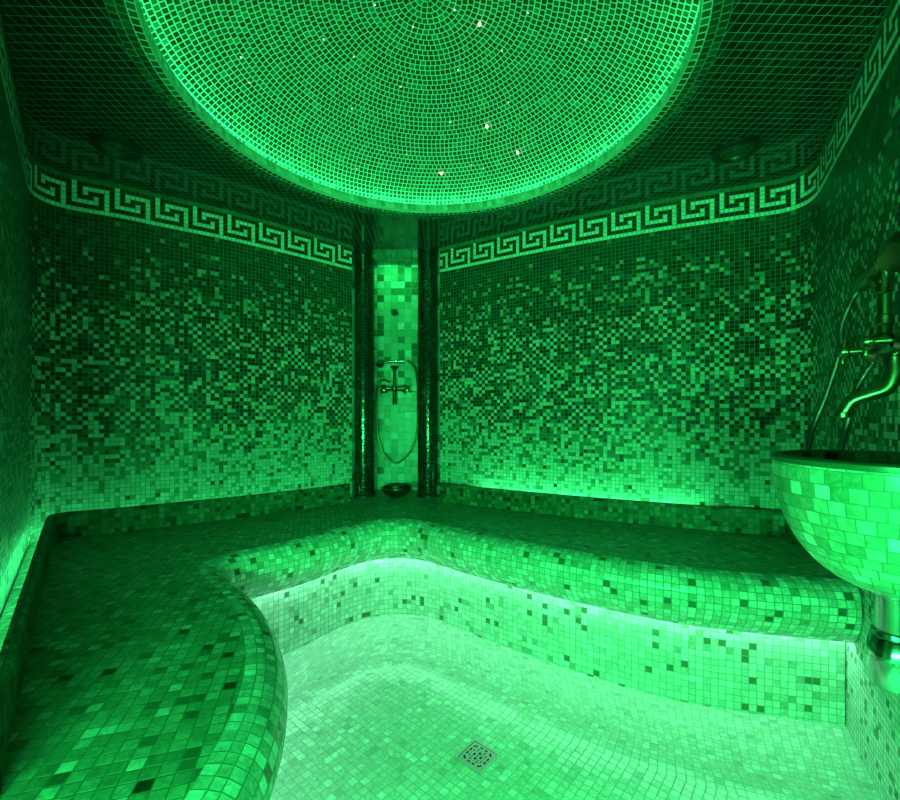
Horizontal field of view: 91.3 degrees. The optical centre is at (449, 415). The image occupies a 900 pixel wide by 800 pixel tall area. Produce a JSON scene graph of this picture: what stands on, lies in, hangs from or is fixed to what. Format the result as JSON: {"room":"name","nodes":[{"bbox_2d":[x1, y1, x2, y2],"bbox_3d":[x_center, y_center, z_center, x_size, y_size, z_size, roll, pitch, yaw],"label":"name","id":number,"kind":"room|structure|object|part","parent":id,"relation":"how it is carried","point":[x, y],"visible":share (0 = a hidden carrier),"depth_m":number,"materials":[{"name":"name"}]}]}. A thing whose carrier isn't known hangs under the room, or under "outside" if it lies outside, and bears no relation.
{"room":"spa","nodes":[
{"label":"spa","id":0,"kind":"room"},
{"bbox_2d":[0,12,25,618],"bbox_3d":[-1.183,-0.269,1.150,0.001,1.660,1.567,0,0,-40],"label":"wall","id":1,"kind":"structure","parent":0,"point":[12,136],"depth_m":1.37,"materials":[{"name":"tile"}]},
{"bbox_2d":[26,143,351,552],"bbox_3d":[-1.234,-0.269,2.365,0.207,1.660,1.515,0,0,44],"label":"wall","id":2,"kind":"structure","parent":0,"point":[178,350],"depth_m":2.21,"materials":[{"name":"tile"}]},
{"bbox_2d":[352,246,439,498],"bbox_3d":[-0.349,-0.275,3.018,0.566,1.689,0.364,0,0,0],"label":"wall niche","id":3,"kind":"object","parent":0,"point":[396,286],"visible":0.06,"depth_m":3.20,"materials":[{"name":"tile"}]},
{"bbox_2d":[379,366,410,404],"bbox_3d":[-0.391,-0.220,3.137,0.240,0.277,0.122,0,0,0],"label":"shower mixer","id":4,"kind":"object","parent":3,"relation":"attached to","point":[383,388],"visible":1,"depth_m":3.13,"materials":[{"name":"gold metal"}]},
{"bbox_3d":[-0.467,-0.183,3.104,0.063,0.063,0.056,0,0,0],"label":"cross handle","id":5,"kind":"part","parent":4,"relation":"part of","materials":[{"name":"gold metal"}]},
{"bbox_3d":[-0.394,-0.134,3.132,0.036,0.106,0.048,0,0,0],"label":"spout","id":6,"kind":"part","parent":4,"relation":"part of","materials":[{"name":"gold metal"}]},
{"bbox_2d":[375,359,417,463],"bbox_3d":[-0.378,-0.031,3.135,0.315,0.751,0.059,0,0,0],"label":"shower","id":7,"kind":"object","parent":4,"relation":"on","point":[379,363],"visible":0.93,"depth_m":3.13,"materials":[{"name":"silver metal"}]},
{"bbox_3d":[-0.402,-0.389,3.140,0.155,0.026,0.024,0,0,0],"label":"handle","id":8,"kind":"part","parent":7,"relation":"part of","materials":[{"name":"silver metal"}]},
{"bbox_3d":[-0.302,-0.183,3.104,0.063,0.063,0.056,0,0,0],"label":"cross handle","id":9,"kind":"part","parent":4,"relation":"part of","materials":[{"name":"gold metal"}]},
{"bbox_2d":[103,0,733,218],"bbox_3d":[-0.083,-1.285,1.542,1.892,0.372,1.892,0,0,0],"label":"ceiling","id":10,"kind":"structure","parent":0,"point":[571,98],"depth_m":1.76,"materials":[{"name":"tile"}]},
{"bbox_2d":[0,0,889,264],"bbox_3d":[-0.075,-1.099,1.290,3.650,0.001,3.820,0,0,0],"label":"ceiling","id":11,"kind":"structure","parent":0,"point":[781,74],"depth_m":1.64,"materials":[{"name":"tile"}]},
{"bbox_2d":[89,133,142,161],"bbox_3d":[-1.363,-1.092,1.798,0.176,0.012,0.176,0,0,0],"label":"ceiling speaker","id":12,"kind":"object","parent":11,"relation":"attached to","point":[112,146],"visible":1,"depth_m":1.79,"materials":[{"name":"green plastic"}]},
{"bbox_2d":[124,0,712,214],"bbox_3d":[-0.083,-1.124,1.542,1.892,0.050,1.892,0,0,0],"label":"trim","id":13,"kind":"structure","parent":11,"relation":"attached to","point":[211,122],"depth_m":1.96,"materials":[{"name":"tile"}]},
{"bbox_2d":[711,137,761,163],"bbox_3d":[1.182,-1.092,1.818,0.176,0.012,0.176,0,0,0],"label":"ceiling speaker","id":14,"kind":"object","parent":11,"relation":"attached to","point":[739,149],"visible":1,"depth_m":1.81,"materials":[{"name":"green plastic"}]},
{"bbox_2d":[270,614,880,799],"bbox_3d":[-0.075,1.061,0.891,3.650,0.018,3.022,0,0,0],"label":"floor","id":15,"kind":"structure","parent":0,"point":[383,707],"depth_m":1.45,"materials":[{"name":"tile"}]},
{"bbox_2d":[0,483,861,799],"bbox_3d":[-0.680,0.777,1.103,2.754,0.705,4.189,0,0,38],"label":"bench","id":16,"kind":"object","parent":15,"relation":"on","point":[142,648],"visible":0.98,"depth_m":1.58,"materials":[{"name":"tile"}]},
{"bbox_2d":[354,247,375,497],"bbox_3d":[-0.578,-0.282,2.945,0.160,1.632,0.160,0,0,0],"label":"column","id":17,"kind":"structure","parent":16,"relation":"on","point":[364,262],"depth_m":2.88,"materials":[{"name":"tile"}]},
{"bbox_2d":[380,485,412,497],"bbox_3d":[-0.352,0.500,2.900,0.210,0.067,0.210,0,0,0],"label":"bowl","id":18,"kind":"object","parent":16,"relation":"on","point":[393,491],"visible":1,"depth_m":2.84,"materials":[{"name":"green metal"}]},
{"bbox_2d":[417,248,437,497],"bbox_3d":[-0.146,-0.282,2.945,0.156,1.632,0.156,0,0,0],"label":"column","id":19,"kind":"structure","parent":16,"relation":"on","point":[427,257],"depth_m":2.88,"materials":[{"name":"tile"}]},
{"bbox_2d":[455,739,499,775],"bbox_3d":[0.085,1.049,1.357,0.100,0.005,0.100,0,0,41],"label":"floor drain","id":20,"kind":"object","parent":15,"relation":"on","point":[476,756],"visible":1,"depth_m":1.35,"materials":[{"name":"metal"}]},
{"bbox_2d":[440,146,823,510],"bbox_3d":[0.788,-0.269,2.420,1.924,1.660,0.221,0,0,35],"label":"wall","id":21,"kind":"structure","parent":0,"point":[662,350],"depth_m":2.26,"materials":[{"name":"tile"}]},
{"bbox_2d":[372,250,417,260],"bbox_3d":[-0.362,-1.071,2.930,0.300,0.055,0.050,0,0,0],"label":"trim","id":22,"kind":"structure","parent":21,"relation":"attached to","point":[378,255],"depth_m":2.90,"materials":[{"name":"tile"}]},
{"bbox_2d":[824,0,899,799],"bbox_3d":[1.066,0.011,0.990,0.001,2.220,1.816,0,0,30],"label":"wall","id":23,"kind":"structure","parent":0,"point":[862,145],"depth_m":1.33,"materials":[{"name":"tile"}]},
{"bbox_2d":[771,449,899,598],"bbox_3d":[0.720,0.176,0.709,0.329,0.220,0.329,0,0,0],"label":"basin","id":24,"kind":"object","parent":23,"relation":"attached to","point":[842,506],"visible":1,"depth_m":0.66,"materials":[{"name":"tile"}]},
{"bbox_3d":[0.720,0.155,0.709,0.301,0.172,0.301,0,0,0],"label":"bowl","id":25,"kind":"part","parent":24,"relation":"part of","materials":[{"name":"tile"}]},
{"bbox_2d":[864,592,899,694],"bbox_3d":[0.767,0.357,0.670,0.201,0.166,0.069,0,0,36],"label":"trap","id":26,"kind":"object","parent":24,"relation":"attached to","point":[882,644],"visible":0.76,"depth_m":0.70,"materials":[{"name":"silver metal"}]},
{"bbox_2d":[833,268,899,417],"bbox_3d":[0.869,-0.150,0.844,0.194,0.308,0.240,0,0,30],"label":"mixer","id":27,"kind":"object","parent":23,"relation":"attached to","point":[883,347],"visible":0.99,"depth_m":0.88,"materials":[{"name":"gold metal"}]},
{"bbox_3d":[0.846,-0.136,0.935,0.049,0.050,0.045,0,0,0],"label":"cross handle","id":28,"kind":"part","parent":27,"relation":"part of","materials":[{"name":"gold metal"}]},
{"bbox_2d":[805,231,899,449],"bbox_3d":[0.888,-0.083,0.937,0.100,0.525,0.353,0,0,18],"label":"shower","id":29,"kind":"object","parent":27,"relation":"on","point":[887,258],"visible":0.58,"depth_m":0.98,"materials":[{"name":"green metal"}]},
{"bbox_3d":[0.918,-0.311,0.955,0.036,0.049,0.177,0,0,30],"label":"handle","id":30,"kind":"part","parent":29,"relation":"part of","materials":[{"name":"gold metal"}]},
{"bbox_3d":[0.846,-0.056,0.891,0.108,0.121,0.035,0,0,34],"label":"spout","id":31,"kind":"part","parent":27,"relation":"part of","materials":[{"name":"gold metal"}]},
{"bbox_3d":[0.772,-0.136,0.804,0.049,0.050,0.045,0,0,0],"label":"cross handle","id":32,"kind":"part","parent":27,"relation":"part of","materials":[{"name":"gold metal"}]}
]}

